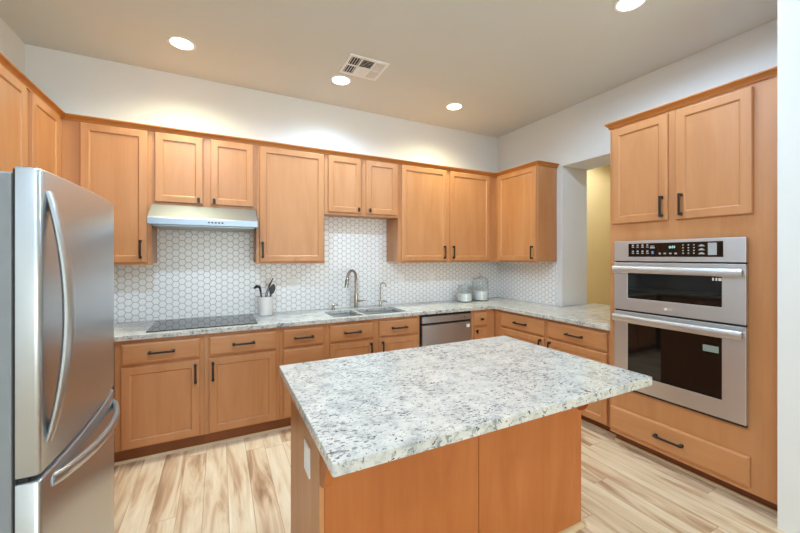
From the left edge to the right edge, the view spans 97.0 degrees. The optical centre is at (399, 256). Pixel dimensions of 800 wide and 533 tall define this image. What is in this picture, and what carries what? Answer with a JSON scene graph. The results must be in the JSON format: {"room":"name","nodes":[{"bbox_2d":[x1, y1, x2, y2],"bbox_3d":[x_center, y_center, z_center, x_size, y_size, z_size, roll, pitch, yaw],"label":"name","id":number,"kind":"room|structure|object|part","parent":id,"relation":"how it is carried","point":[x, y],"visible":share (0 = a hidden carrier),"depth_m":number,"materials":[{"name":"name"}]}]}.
{"room":"kitchen","nodes":[
{"label":"kitchen","id":0,"kind":"room"},
{"bbox_2d":[0,18,24,74],"bbox_3d":[-1.125,-0.085,-0.888,0.150,3.087,8.000,0,0,-27],"label":"wall","id":1,"kind":"structure","parent":0,"point":[12,47],"depth_m":2.55,"materials":[{"name":"white paint"}]},
{"bbox_2d":[0,64,26,172],"bbox_3d":[-2.164,-0.470,1.678,0.320,1.075,0.795,0,0,-27],"label":"upper cabinet","id":2,"kind":"object","parent":1,"relation":"attached to","point":[13,94],"visible":0.45,"depth_m":1.94,"materials":[{"name":"brown wood"}]},
{"bbox_3d":[-2.107,-0.472,1.895,0.005,0.922,0.266,0,0,-27],"label":"panel","id":3,"kind":"part","parent":2,"relation":"part of","materials":[{"name":"brown wood"}]},
{"bbox_2d":[27,90,61,177],"bbox_3d":[-2.467,-0.470,2.273,0.320,1.075,0.536,0,0,-27],"label":"upper cabinet","id":4,"kind":"object","parent":1,"relation":"attached to","point":[44,126],"visible":0.32,"depth_m":2.28,"materials":[{"name":"brown wood"}]},
{"bbox_3d":[-2.321,-0.472,2.315,0.005,0.922,0.285,0,0,-27],"label":"panel","id":5,"kind":"part","parent":4,"relation":"part of","materials":[{"name":"brown wood"}]},
{"bbox_2d":[25,44,609,430],"bbox_3d":[0.401,-0.085,4.464,7.730,3.087,0.150,0,0,-27],"label":"wall","id":6,"kind":"structure","parent":0,"point":[77,84],"depth_m":3.50,"materials":[{"name":"white paint"}]},
{"bbox_2d":[62,119,156,264],"bbox_3d":[-2.278,-0.470,2.808,0.541,1.075,0.356,0,0,-27],"label":"upper cabinet","id":7,"kind":"object","parent":6,"relation":"attached to","point":[114,163],"visible":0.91,"depth_m":2.72,"materials":[{"name":"brown wood"}]},
{"bbox_3d":[-2.183,-0.472,2.708,0.409,1.043,0.020,0,0,-27],"label":"door","id":8,"kind":"part","parent":7,"relation":"part of","materials":[{"name":"brown wood"}]},
{"bbox_3d":[-2.184,-0.472,2.709,0.288,0.922,0.005,0,0,-27],"label":"panel","id":9,"kind":"part","parent":7,"relation":"part of","materials":[{"name":"brown wood"}]},
{"bbox_3d":[-2.026,-0.056,2.758,0.019,0.145,0.037,0,0,-27],"label":"handle","id":10,"kind":"part","parent":7,"relation":"part of","materials":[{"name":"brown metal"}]},
{"bbox_2d":[147,204,257,231],"bbox_3d":[-1.653,-0.325,3.027,0.762,0.180,0.521,0,0,-27],"label":"range hood","id":11,"kind":"object","parent":6,"relation":"attached to","point":[163,217],"visible":1,"depth_m":2.86,"materials":[{"name":"metal"}]},
{"bbox_2d":[152,131,255,209],"bbox_3d":[-1.692,-0.711,3.111,0.774,0.592,0.350,0,0,-27],"label":"upper cabinet","id":12,"kind":"object","parent":6,"relation":"attached to","point":[186,170],"visible":0.97,"depth_m":2.97,"materials":[{"name":"brown wood"}]},
{"bbox_3d":[-1.807,-0.716,2.900,0.337,0.555,0.020,0,0,-27],"label":"door","id":13,"kind":"part","parent":12,"relation":"part of","materials":[{"name":"brown wood"}]},
{"bbox_3d":[-1.808,-0.716,2.901,0.216,0.434,0.005,0,0,-27],"label":"panel","id":14,"kind":"part","parent":12,"relation":"part of","materials":[{"name":"brown wood"}]},
{"bbox_3d":[-1.457,-0.716,3.079,0.337,0.555,0.020,0,0,-27],"label":"door","id":15,"kind":"part","parent":12,"relation":"part of","materials":[{"name":"brown wood"}]},
{"bbox_3d":[-1.458,-0.716,3.079,0.216,0.434,0.005,0,0,-27],"label":"panel","id":16,"kind":"part","parent":12,"relation":"part of","materials":[{"name":"brown wood"}]},
{"bbox_2d":[254,145,323,263],"bbox_3d":[-1.069,-0.470,3.425,0.617,1.075,0.356,0,0,-27],"label":"upper cabinet","id":17,"kind":"object","parent":6,"relation":"attached to","point":[289,183],"visible":0.99,"depth_m":3.29,"materials":[{"name":"brown wood"}]},
{"bbox_3d":[-1.227,-0.060,3.165,0.019,0.145,0.037,0,0,-27],"label":"handle","id":18,"kind":"part","parent":17,"relation":"part of","materials":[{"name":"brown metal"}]},
{"bbox_3d":[-1.003,-0.472,3.311,0.463,0.922,0.005,0,0,-27],"label":"panel","id":19,"kind":"part","parent":17,"relation":"part of","materials":[{"name":"brown wood"}]},
{"bbox_2d":[114,216,496,322],"bbox_3d":[-0.766,0.056,3.780,4.730,0.995,0.008,0,0,-27],"label":"backsplash","id":20,"kind":"structure","parent":6,"relation":"attached to","point":[195,273],"depth_m":3.52,"materials":[{"name":"white tile"}]},
{"bbox_2d":[290,278,296,289],"bbox_3d":[-1.084,0.281,3.609,0.074,0.116,0.008,0,0,-27],"label":"wall outlet","id":21,"kind":"object","parent":20,"relation":"attached to","point":[293,281],"visible":1,"depth_m":3.60,"materials":[{"name":"white plastic"}]},
{"bbox_2d":[398,274,402,283],"bbox_3d":[0.008,0.269,4.166,0.074,0.116,0.008,0,0,-27],"label":"wall outlet","id":22,"kind":"object","parent":20,"relation":"attached to","point":[400,276],"visible":1,"depth_m":4.16,"materials":[{"name":"white plastic"}]},
{"bbox_2d":[324,154,397,218],"bbox_3d":[-0.436,-0.711,3.750,0.802,0.592,0.350,0,0,-27],"label":"upper cabinet","id":23,"kind":"object","parent":6,"relation":"attached to","point":[353,187],"visible":0.98,"depth_m":3.60,"materials":[{"name":"brown wood"}]},
{"bbox_3d":[-0.550,-0.716,3.541,0.343,0.554,0.020,0,0,-27],"label":"door","id":24,"kind":"part","parent":23,"relation":"part of","materials":[{"name":"brown wood"}]},
{"bbox_3d":[-0.551,-0.716,3.542,0.222,0.433,0.005,0,0,-27],"label":"panel","id":25,"kind":"part","parent":23,"relation":"part of","materials":[{"name":"brown wood"}]},
{"bbox_3d":[-0.190,-0.716,3.724,0.355,0.554,0.020,0,0,-27],"label":"door","id":26,"kind":"part","parent":23,"relation":"part of","materials":[{"name":"brown wood"}]},
{"bbox_3d":[-0.191,-0.716,3.725,0.234,0.433,0.005,0,0,-27],"label":"panel","id":27,"kind":"part","parent":23,"relation":"part of","materials":[{"name":"brown wood"}]},
{"bbox_2d":[387,164,495,262],"bbox_3d":[0.537,-0.470,4.243,1.376,1.075,0.356,0,0,-27],"label":"upper cabinet","id":28,"kind":"object","parent":6,"relation":"attached to","point":[444,215],"visible":1,"depth_m":4.07,"materials":[{"name":"brown wood"}]},
{"bbox_3d":[0.278,-0.472,3.963,0.586,1.043,0.020,0,0,-27],"label":"door","id":29,"kind":"part","parent":28,"relation":"part of","materials":[{"name":"brown wood"}]},
{"bbox_3d":[0.278,-0.472,3.964,0.465,0.922,0.005,0,0,-27],"label":"panel","id":30,"kind":"part","parent":28,"relation":"part of","materials":[{"name":"brown wood"}]},
{"bbox_3d":[0.846,-0.472,4.253,0.591,1.043,0.020,0,0,-27],"label":"door","id":31,"kind":"part","parent":28,"relation":"part of","materials":[{"name":"brown wood"}]},
{"bbox_3d":[0.846,-0.472,4.253,0.470,0.922,0.005,0,0,-27],"label":"panel","id":32,"kind":"part","parent":28,"relation":"part of","materials":[{"name":"brown wood"}]},
{"bbox_2d":[0,0,776,137],"bbox_3d":[2.252,-1.678,0.833,7.730,0.100,8.300,0,0,-27],"label":"ceiling","id":33,"kind":"structure","parent":0,"point":[511,65],"depth_m":2.67,"materials":[{"name":"paint"}]},
{"bbox_2d":[167,36,195,50],"bbox_3d":[-1.667,-1.625,2.702,0.190,0.006,0.190,0,0,-27],"label":"recessed light","id":34,"kind":"object","parent":33,"relation":"in","point":[179,42],"visible":1,"depth_m":2.70,"materials":[{"name":"white plastic"}]},
{"bbox_2d":[330,75,350,85],"bbox_3d":[-0.546,-1.625,3.268,0.190,0.006,0.190,0,0,-27],"label":"recessed light","id":35,"kind":"object","parent":33,"relation":"in","point":[342,80],"visible":1,"depth_m":3.27,"materials":[{"name":"white plastic"}]},
{"bbox_2d":[339,53,389,80],"bbox_3d":[-0.312,-1.622,3.047,0.347,0.012,0.310,0,0,-27],"label":"ceiling vent","id":36,"kind":"object","parent":33,"relation":"in","point":[354,65],"visible":1,"depth_m":3.03,"materials":[{"name":"white plastic"}]},
{"bbox_2d":[445,103,462,109],"bbox_3d":[0.588,-1.625,3.841,0.190,0.006,0.190,0,0,-27],"label":"recessed light","id":37,"kind":"object","parent":33,"relation":"in","point":[452,106],"visible":1,"depth_m":3.83,"materials":[{"name":"white plastic"}]},
{"bbox_2d":[614,0,646,12],"bbox_3d":[1.478,-1.625,2.264,0.190,0.006,0.190,0,0,-27],"label":"recessed light","id":38,"kind":"object","parent":33,"relation":"in","point":[621,6],"visible":1,"depth_m":2.29,"materials":[{"name":"white plastic"}]},
{"bbox_2d":[114,422,785,532],"bbox_3d":[2.252,1.509,0.833,7.730,0.100,8.300,0,0,-27],"label":"floor","id":39,"kind":"structure","parent":0,"point":[243,485],"depth_m":2.17,"materials":[{"name":"brown wood"}]},
{"bbox_2d":[0,166,119,532],"bbox_3d":[-1.530,0.605,1.159,0.928,1.707,0.780,0,0,-27],"label":"refrigerator","id":40,"kind":"object","parent":39,"relation":"on","point":[60,412],"visible":1,"depth_m":1.03,"materials":[{"name":"metal"}]},
{"bbox_3d":[-1.001,0.173,1.042,0.068,0.727,0.049,0,0,-27],"label":"handle","id":41,"kind":"part","parent":40,"relation":"part of","materials":[{"name":"metal"}]},
{"bbox_3d":[-1.199,1.012,1.328,0.065,0.770,0.780,0,0,-27],"label":"freezer drawer","id":42,"kind":"part","parent":40,"relation":"part of","materials":[{"name":"metal"}]},
{"bbox_3d":[-1.163,0.678,1.371,0.082,0.060,0.690,0,0,-27],"label":"handle","id":43,"kind":"part","parent":40,"relation":"part of","materials":[{"name":"metal"}]},
{"bbox_2d":[115,334,203,461],"bbox_3d":[-1.870,1.025,2.831,0.550,0.867,0.636,0,0,-27],"label":"base cabinet","id":44,"kind":"object","parent":39,"relation":"on","point":[159,382],"visible":0.97,"depth_m":2.58,"materials":[{"name":"brown wood"}]},
{"bbox_3d":[-1.743,0.693,2.591,0.483,0.147,0.020,0,0,-27],"label":"drawer","id":45,"kind":"part","parent":44,"relation":"part of","materials":[{"name":"brown wood"}]},
{"bbox_3d":[-1.743,1.073,2.591,0.483,0.575,0.020,0,0,-27],"label":"door","id":46,"kind":"part","parent":44,"relation":"part of","materials":[{"name":"brown wood"}]},
{"bbox_3d":[-1.730,0.693,2.566,0.165,0.019,0.037,0,0,-27],"label":"handle","id":47,"kind":"part","parent":44,"relation":"part of","materials":[{"name":"brown metal"}]},
{"bbox_3d":[-1.743,1.073,2.591,0.362,0.454,0.005,0,0,-27],"label":"panel","id":48,"kind":"part","parent":44,"relation":"part of","materials":[{"name":"brown wood"}]},
{"bbox_3d":[-1.540,0.885,2.663,0.019,0.145,0.037,0,0,-27],"label":"handle","id":49,"kind":"part","parent":44,"relation":"part of","materials":[{"name":"brown metal"}]},
{"bbox_2d":[114,426,290,465],"bbox_3d":[-0.464,1.451,3.249,3.435,0.016,0.016,0,0,-27],"label":"trim","id":50,"kind":"structure","parent":44,"relation":"attached to","point":[286,427],"depth_m":2.70,"materials":[{"name":"beige wood"}]},
{"bbox_2d":[204,328,278,443],"bbox_3d":[-1.379,1.025,3.081,0.553,0.867,0.636,0,0,-27],"label":"base cabinet","id":51,"kind":"object","parent":39,"relation":"on","point":[241,368],"visible":0.96,"depth_m":2.83,"materials":[{"name":"brown wood"}]},
{"bbox_3d":[-1.436,0.885,2.716,0.019,0.145,0.037,0,0,-27],"label":"handle","id":52,"kind":"part","parent":51,"relation":"part of","materials":[{"name":"brown metal"}]},
{"bbox_3d":[-1.255,0.693,2.840,0.493,0.147,0.020,0,0,-27],"label":"drawer","id":53,"kind":"part","parent":51,"relation":"part of","materials":[{"name":"brown wood"}]},
{"bbox_3d":[-1.255,1.073,2.840,0.493,0.575,0.020,0,0,-27],"label":"door","id":54,"kind":"part","parent":51,"relation":"part of","materials":[{"name":"brown wood"}]},
{"bbox_3d":[-1.255,1.073,2.840,0.372,0.454,0.005,0,0,-27],"label":"panel","id":55,"kind":"part","parent":51,"relation":"part of","materials":[{"name":"brown wood"}]},
{"bbox_3d":[-1.242,0.693,2.815,0.165,0.019,0.037,0,0,-27],"label":"handle","id":56,"kind":"part","parent":51,"relation":"part of","materials":[{"name":"brown metal"}]},
{"bbox_2d":[279,324,325,427],"bbox_3d":[-0.955,1.025,3.297,0.398,0.867,0.636,0,0,-27],"label":"base cabinet","id":57,"kind":"object","parent":39,"relation":"on","point":[305,343],"visible":0.5,"depth_m":3.02,"materials":[{"name":"brown wood"}]},
{"bbox_3d":[-0.831,1.221,3.055,0.339,0.280,0.020,0,0,-27],"label":"drawer","id":58,"kind":"part","parent":57,"relation":"part of","materials":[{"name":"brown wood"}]},
{"bbox_3d":[-0.831,0.923,3.055,0.339,0.275,0.020,0,0,-27],"label":"drawer","id":59,"kind":"part","parent":57,"relation":"part of","materials":[{"name":"brown wood"}]},
{"bbox_3d":[-0.831,0.693,3.055,0.339,0.147,0.020,0,0,-27],"label":"drawer","id":60,"kind":"part","parent":57,"relation":"part of","materials":[{"name":"brown wood"}]},
{"bbox_3d":[-0.819,0.693,3.031,0.165,0.019,0.037,0,0,-27],"label":"handle","id":61,"kind":"part","parent":57,"relation":"part of","materials":[{"name":"brown metal"}]},
{"bbox_2d":[326,315,418,358],"bbox_3d":[-0.349,1.025,3.606,0.962,0.867,0.636,0,0,-27],"label":"base cabinet","id":62,"kind":"object","parent":39,"relation":"on","point":[351,338],"visible":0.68,"depth_m":3.33,"materials":[{"name":"brown wood"}]},
{"bbox_3d":[-0.440,0.693,3.255,0.421,0.147,0.020,0,0,-27],"label":"drawer","id":63,"kind":"part","parent":62,"relation":"part of","materials":[{"name":"brown wood"}]},
{"bbox_3d":[-0.440,1.073,3.255,0.421,0.575,0.020,0,0,-27],"label":"door","id":64,"kind":"part","parent":62,"relation":"part of","materials":[{"name":"brown wood"}]},
{"bbox_3d":[-0.441,1.073,3.255,0.300,0.454,0.005,0,0,-27],"label":"panel","id":65,"kind":"part","parent":62,"relation":"part of","materials":[{"name":"brown wood"}]},
{"bbox_3d":[-0.428,0.693,3.230,0.165,0.019,0.037,0,0,-27],"label":"handle","id":66,"kind":"part","parent":62,"relation":"part of","materials":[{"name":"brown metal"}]},
{"bbox_3d":[-0.012,0.693,3.473,0.421,0.147,0.020,0,0,-27],"label":"drawer","id":67,"kind":"part","parent":62,"relation":"part of","materials":[{"name":"brown wood"}]},
{"bbox_3d":[-0.012,1.073,3.473,0.421,0.575,0.020,0,0,-27],"label":"door","id":68,"kind":"part","parent":62,"relation":"part of","materials":[{"name":"brown wood"}]},
{"bbox_3d":[-0.012,1.073,3.474,0.300,0.454,0.005,0,0,-27],"label":"panel","id":69,"kind":"part","parent":62,"relation":"part of","materials":[{"name":"brown wood"}]},
{"bbox_2d":[397,311,470,346],"bbox_3d":[0.366,1.028,3.973,0.634,0.862,0.594,0,0,-27],"label":"dishwasher","id":70,"kind":"object","parent":39,"relation":"on","point":[442,328],"visible":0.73,"depth_m":3.70,"materials":[{"name":"metal"}]},
{"bbox_3d":[0.494,1.030,3.724,0.620,0.657,0.032,0,0,-27],"label":"door","id":71,"kind":"part","parent":70,"relation":"part of","materials":[{"name":"metal"}]},
{"bbox_2d":[291,397,591,532],"bbox_3d":[0.266,1.024,1.762,1.475,0.870,0.782,0,0,-27],"label":"kitchen island","id":72,"kind":"object","parent":39,"relation":"on","point":[525,477],"visible":0.6,"depth_m":1.59,"materials":[{"name":"brown wood"}]},
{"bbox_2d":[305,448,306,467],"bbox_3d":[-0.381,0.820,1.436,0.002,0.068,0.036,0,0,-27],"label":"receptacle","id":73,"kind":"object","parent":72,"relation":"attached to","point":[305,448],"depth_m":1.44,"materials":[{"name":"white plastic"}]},
{"bbox_2d":[304,438,309,478],"bbox_3d":[-0.377,0.820,1.438,0.007,0.122,0.090,0,0,-27],"label":"outlet","id":74,"kind":"object","parent":72,"relation":"attached to","point":[306,442],"depth_m":1.43,"materials":[{"name":"white plastic"}]},
{"bbox_3d":[-0.413,1.024,1.533,0.018,0.870,0.572,0,0,-27],"label":"panel","id":75,"kind":"part","parent":72,"relation":"part of","materials":[{"name":"brown wood"}]},
{"bbox_3d":[0.037,1.024,1.452,0.708,0.870,0.018,0,0,-27],"label":"panel","id":76,"kind":"part","parent":72,"relation":"part of","materials":[{"name":"brown wood"}]},
{"bbox_2d":[279,336,651,476],"bbox_3d":[0.274,0.570,1.703,1.501,0.037,0.953,0,0,-27],"label":"island countertop","id":77,"kind":"structure","parent":72,"relation":"on","point":[364,411],"depth_m":1.46,"materials":[{"name":"white stone"}]},
{"bbox_3d":[0.669,1.024,1.774,0.706,0.870,0.018,0,0,-27],"label":"panel","id":78,"kind":"part","parent":72,"relation":"part of","materials":[{"name":"brown wood"}]},
{"bbox_3d":[0.223,1.449,1.846,1.475,0.020,0.592,0,0,-27],"label":"shoe moulding","id":79,"kind":"part","parent":72,"relation":"part of","materials":[{"name":"wood"}]},
{"bbox_2d":[470,309,493,339],"bbox_3d":[0.804,1.025,4.197,0.334,0.867,0.630,0,0,-27],"label":"base cabinet","id":80,"kind":"object","parent":39,"relation":"on","point":[482,321],"visible":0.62,"depth_m":3.94,"materials":[{"name":"brown wood"}]},
{"bbox_3d":[0.897,0.693,3.936,0.182,0.147,0.020,0,0,-27],"label":"drawer","id":81,"kind":"part","parent":80,"relation":"part of","materials":[{"name":"brown wood"}]},
{"bbox_3d":[0.897,1.073,3.936,0.182,0.575,0.020,0,0,-27],"label":"door","id":82,"kind":"part","parent":80,"relation":"part of","materials":[{"name":"brown wood"}]},
{"bbox_3d":[0.896,1.073,3.937,0.083,0.476,0.005,0,0,-27],"label":"panel","id":83,"kind":"part","parent":80,"relation":"part of","materials":[{"name":"brown wood"}]},
{"bbox_2d":[494,309,546,346],"bbox_3d":[1.472,1.025,3.832,0.636,0.867,0.728,0,0,-27],"label":"base cabinet","id":84,"kind":"object","parent":39,"relation":"on","point":[531,329],"visible":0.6,"depth_m":3.65,"materials":[{"name":"brown wood"}]},
{"bbox_3d":[1.255,1.073,3.660,0.005,0.454,0.461,0,0,-27],"label":"panel","id":85,"kind":"part","parent":84,"relation":"part of","materials":[{"name":"brown wood"}]},
{"bbox_3d":[1.254,0.693,3.659,0.020,0.147,0.582,0,0,-27],"label":"drawer","id":86,"kind":"part","parent":84,"relation":"part of","materials":[{"name":"brown wood"}]},
{"bbox_3d":[1.254,1.073,3.659,0.020,0.575,0.582,0,0,-27],"label":"door","id":87,"kind":"part","parent":84,"relation":"part of","materials":[{"name":"brown wood"}]},
{"bbox_2d":[547,319,615,433],"bbox_3d":[1.785,1.025,3.218,0.636,0.867,0.651,0,0,-27],"label":"base cabinet","id":88,"kind":"object","parent":39,"relation":"on","point":[590,343],"visible":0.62,"depth_m":3.00,"materials":[{"name":"brown wood"}]},
{"bbox_3d":[1.512,0.693,3.093,0.037,0.019,0.165,0,0,-27],"label":"handle","id":89,"kind":"part","parent":88,"relation":"part of","materials":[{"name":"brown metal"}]},
{"bbox_3d":[1.537,1.073,3.106,0.005,0.454,0.461,0,0,-27],"label":"panel","id":90,"kind":"part","parent":88,"relation":"part of","materials":[{"name":"brown wood"}]},
{"bbox_3d":[1.537,1.073,3.105,0.020,0.575,0.582,0,0,-27],"label":"door","id":91,"kind":"part","parent":88,"relation":"part of","materials":[{"name":"brown wood"}]},
{"bbox_3d":[1.537,0.693,3.105,0.020,0.147,0.582,0,0,-27],"label":"drawer","id":92,"kind":"part","parent":88,"relation":"part of","materials":[{"name":"brown wood"}]},
{"bbox_2d":[604,66,776,510],"bbox_3d":[2.129,0.209,2.507,0.701,2.499,0.987,0,0,-27],"label":"tall cabinet","id":93,"kind":"object","parent":39,"relation":"on","point":[703,164],"visible":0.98,"depth_m":2.18,"materials":[{"name":"brown wood"}]},
{"bbox_3d":[1.746,-0.614,2.590,0.005,0.608,0.262,0,0,-27],"label":"panel","id":94,"kind":"part","parent":93,"relation":"part of","materials":[{"name":"brown wood"}]},
{"bbox_3d":[1.745,-0.614,2.589,0.020,0.729,0.383,0,0,-27],"label":"door","id":95,"kind":"part","parent":93,"relation":"part of","materials":[{"name":"brown wood"}]},
{"bbox_3d":[1.793,-0.344,2.435,0.037,0.145,0.019,0,0,-27],"label":"handle","id":96,"kind":"part","parent":93,"relation":"part of","materials":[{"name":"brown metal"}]},
{"bbox_3d":[1.812,1.250,2.398,0.037,0.019,0.175,0,0,-27],"label":"handle","id":97,"kind":"part","parent":93,"relation":"part of","materials":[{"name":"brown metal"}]},
{"bbox_2d":[581,419,776,514],"bbox_3d":[1.645,1.451,3.006,0.065,0.016,2.318,0,0,-27],"label":"trim","id":98,"kind":"structure","parent":93,"relation":"attached to","point":[749,500],"depth_m":2.37,"materials":[{"name":"beige wood"}]},
{"bbox_2d":[612,237,747,427],"bbox_3d":[2.061,0.441,2.506,0.633,1.111,0.767,0,0,-27],"label":"double wall oven","id":99,"kind":"object","parent":93,"relation":"in","point":[680,316],"visible":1,"depth_m":2.29,"materials":[{"name":"metal"}]},
{"bbox_3d":[1.827,-0.046,2.385,0.003,0.097,0.557,0,0,-27],"label":"display glass","id":100,"kind":"part","parent":99,"relation":"part of","materials":[{"name":"black glass"}]},
{"bbox_3d":[1.804,0.458,2.373,0.054,0.050,0.751,0,0,-27],"label":"handle","id":101,"kind":"part","parent":99,"relation":"part of","materials":[{"name":"metal"}]},
{"bbox_3d":[1.804,0.096,2.373,0.054,0.050,0.751,0,0,-27],"label":"handle","id":102,"kind":"part","parent":99,"relation":"part of","materials":[{"name":"metal"}]},
{"bbox_3d":[1.839,0.697,2.394,0.030,0.569,0.767,0,0,-27],"label":"door","id":103,"kind":"part","parent":99,"relation":"part of","materials":[{"name":"metal"}]},
{"bbox_3d":[1.839,0.222,2.394,0.030,0.354,0.767,0,0,-27],"label":"door","id":104,"kind":"part","parent":99,"relation":"part of","materials":[{"name":"metal"}]},
{"bbox_3d":[1.839,-0.040,2.394,0.030,0.149,0.767,0,0,-27],"label":"control panel","id":105,"kind":"part","parent":99,"relation":"part of","materials":[{"name":"metal"}]},
{"bbox_3d":[1.845,-0.344,2.333,0.037,0.145,0.019,0,0,-27],"label":"handle","id":106,"kind":"part","parent":93,"relation":"part of","materials":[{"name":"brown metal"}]},
{"bbox_3d":[1.837,1.250,2.410,0.020,0.178,0.821,0,0,-27],"label":"drawer","id":107,"kind":"part","parent":93,"relation":"part of","materials":[{"name":"brown wood"}]},
{"bbox_3d":[2.139,-1.019,2.511,0.670,0.042,0.986,0,0,-27],"label":"crown moulding","id":108,"kind":"part","parent":93,"relation":"part of","materials":[{"name":"brown wood"}]},
{"bbox_3d":[1.942,-0.613,2.206,0.005,0.610,0.265,0,0,-27],"label":"panel","id":109,"kind":"part","parent":93,"relation":"part of","materials":[{"name":"brown wood"}]},
{"bbox_3d":[1.941,-0.613,2.206,0.020,0.731,0.386,0,0,-27],"label":"door","id":110,"kind":"part","parent":93,"relation":"part of","materials":[{"name":"brown wood"}]},
{"bbox_3d":[-2.067,1.025,1.903,0.636,0.867,0.950,0,0,-27],"label":"base cabinet","id":111,"kind":"object","parent":39,"relation":"on","visible":0},
{"bbox_2d":[114,297,609,341],"bbox_3d":[-0.069,0.572,3.019,5.280,0.037,1.980,0,0,-27],"label":"countertop","id":112,"kind":"structure","parent":111,"relation":"on","point":[594,315],"depth_m":3.36,"materials":[{"name":"white stone"}]},
{"bbox_2d":[146,314,257,332],"bbox_3d":[-1.624,0.551,2.967,0.762,0.006,0.507,0,0,-27],"label":"cooktop","id":113,"kind":"object","parent":112,"relation":"in","point":[205,322],"visible":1,"depth_m":2.94,"materials":[{"name":"black glass"}]},
{"bbox_2d":[258,296,272,315],"bbox_3d":[-1.276,0.467,3.356,0.135,0.174,0.135,0,0,-27],"label":"utensil crock","id":114,"kind":"object","parent":112,"relation":"on","point":[265,304],"visible":0.99,"depth_m":3.30,"materials":[{"name":"white ceramic"}]},
{"bbox_2d":[254,285,261,296],"bbox_3d":[-1.330,0.404,3.322,0.088,0.274,0.040,0,0,-42],"label":"ladle","id":115,"kind":"object","parent":114,"relation":"in","point":[255,286],"visible":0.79,"depth_m":3.32,"materials":[{"name":"black plastic"}]},
{"bbox_2d":[265,278,272,296],"bbox_3d":[-1.260,0.373,3.403,0.085,0.335,0.018,0,0,-27],"label":"tongs","id":116,"kind":"object","parent":114,"relation":"in","point":[272,278],"visible":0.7,"depth_m":3.40,"materials":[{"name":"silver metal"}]},
{"bbox_2d":[269,284,274,296],"bbox_3d":[-1.222,0.401,3.362,0.071,0.281,0.019,0,0,-27],"label":"slotted spoon","id":117,"kind":"object","parent":114,"relation":"in","point":[272,288],"visible":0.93,"depth_m":3.36,"materials":[{"name":"black plastic"}]},
{"bbox_2d":[344,269,365,307],"bbox_3d":[-0.491,0.344,3.768,0.088,0.419,0.298,0,0,39],"label":"faucet","id":118,"kind":"object","parent":112,"relation":"on","point":[356,300],"visible":1,"depth_m":3.80,"materials":[{"name":"silver metal"}]},
{"bbox_3d":[-0.509,0.269,3.746,0.030,0.269,0.183,0,0,26],"label":"spout","id":119,"kind":"part","parent":118,"relation":"part of","materials":[{"name":"silver metal"}]},
{"bbox_2d":[330,310,396,316],"bbox_3d":[-0.343,0.685,3.567,0.790,0.182,0.399,0,0,-27],"label":"sink","id":120,"kind":"object","parent":112,"relation":"in","point":[386,311],"visible":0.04,"depth_m":3.77,"materials":[{"name":"metal"}]},
{"bbox_3d":[-0.558,0.685,3.457,0.306,0.182,0.399,0,0,-27],"label":"bowl","id":121,"kind":"part","parent":120,"relation":"part of","materials":[{"name":"metal"}]},
{"bbox_3d":[-0.202,0.685,3.638,0.474,0.182,0.399,0,0,-27],"label":"bowl","id":122,"kind":"part","parent":120,"relation":"part of","materials":[{"name":"metal"}]},
{"bbox_2d":[379,282,386,305],"bbox_3d":[-0.190,0.420,3.952,0.098,0.266,0.044,0,0,-11],"label":"water tap","id":123,"kind":"object","parent":112,"relation":"on","point":[380,300],"visible":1,"depth_m":3.94,"materials":[{"name":"silver metal"}]},
{"bbox_3d":[1.018,0.382,4.492,0.206,0.344,0.206,0,0,-27],"label":"glass jar","id":124,"kind":"object","parent":112,"relation":"on","visible":0},
{"bbox_2d":[472,290,487,299],"bbox_3d":[1.018,0.488,4.492,0.197,0.117,0.197,0,0,-27],"label":"flour","id":125,"kind":"object","parent":124,"relation":"in","point":[476,294],"visible":1,"depth_m":4.41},
{"bbox_3d":[0.795,0.428,4.350,0.184,0.252,0.184,0,0,-27],"label":"glass jar","id":126,"kind":"object","parent":112,"relation":"on","visible":0},
{"bbox_2d":[457,293,471,301],"bbox_3d":[0.794,0.496,4.350,0.175,0.102,0.175,0,0,-27],"label":"flour","id":127,"kind":"object","parent":126,"relation":"in","point":[462,297],"visible":1,"depth_m":4.28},
{"bbox_2d":[498,0,799,532],"bbox_3d":[1.901,-0.085,3.410,1.155,3.087,3.090,0,0,-27],"label":"wall","id":128,"kind":"structure","parent":0,"point":[576,138],"depth_m":2.63,"materials":[{"name":"white paint"}]},
{"bbox_2d":[496,165,556,262],"bbox_3d":[1.464,-0.470,4.210,0.356,1.075,0.655,0,0,-27],"label":"upper cabinet","id":129,"kind":"object","parent":128,"relation":"attached to","point":[526,199],"visible":1,"depth_m":4.00,"materials":[{"name":"brown wood"}]},
{"bbox_2d":[0,52,558,176],"bbox_3d":[-0.189,-1.019,2.985,4.422,0.042,1.335,0,0,-27],"label":"crown molding","id":130,"kind":"structure","parent":129,"relation":"attached to","point":[4,61],"depth_m":3.02,"materials":[{"name":"brown wood"}]},
{"bbox_3d":[1.356,-0.472,4.133,0.005,0.922,0.470,0,0,-27],"label":"panel","id":131,"kind":"part","parent":129,"relation":"part of","materials":[{"name":"brown wood"}]},
{"bbox_3d":[1.355,-0.472,4.133,0.020,1.043,0.591,0,0,-27],"label":"door","id":132,"kind":"part","parent":129,"relation":"part of","materials":[{"name":"brown wood"}]},
{"bbox_2d":[497,262,556,304],"bbox_3d":[1.556,0.306,4.424,0.008,0.495,0.954,0,0,-27],"label":"backsplash","id":133,"kind":"structure","parent":128,"relation":"attached to","point":[524,281],"depth_m":4.36,"materials":[{"name":"white tile"}]}
]}

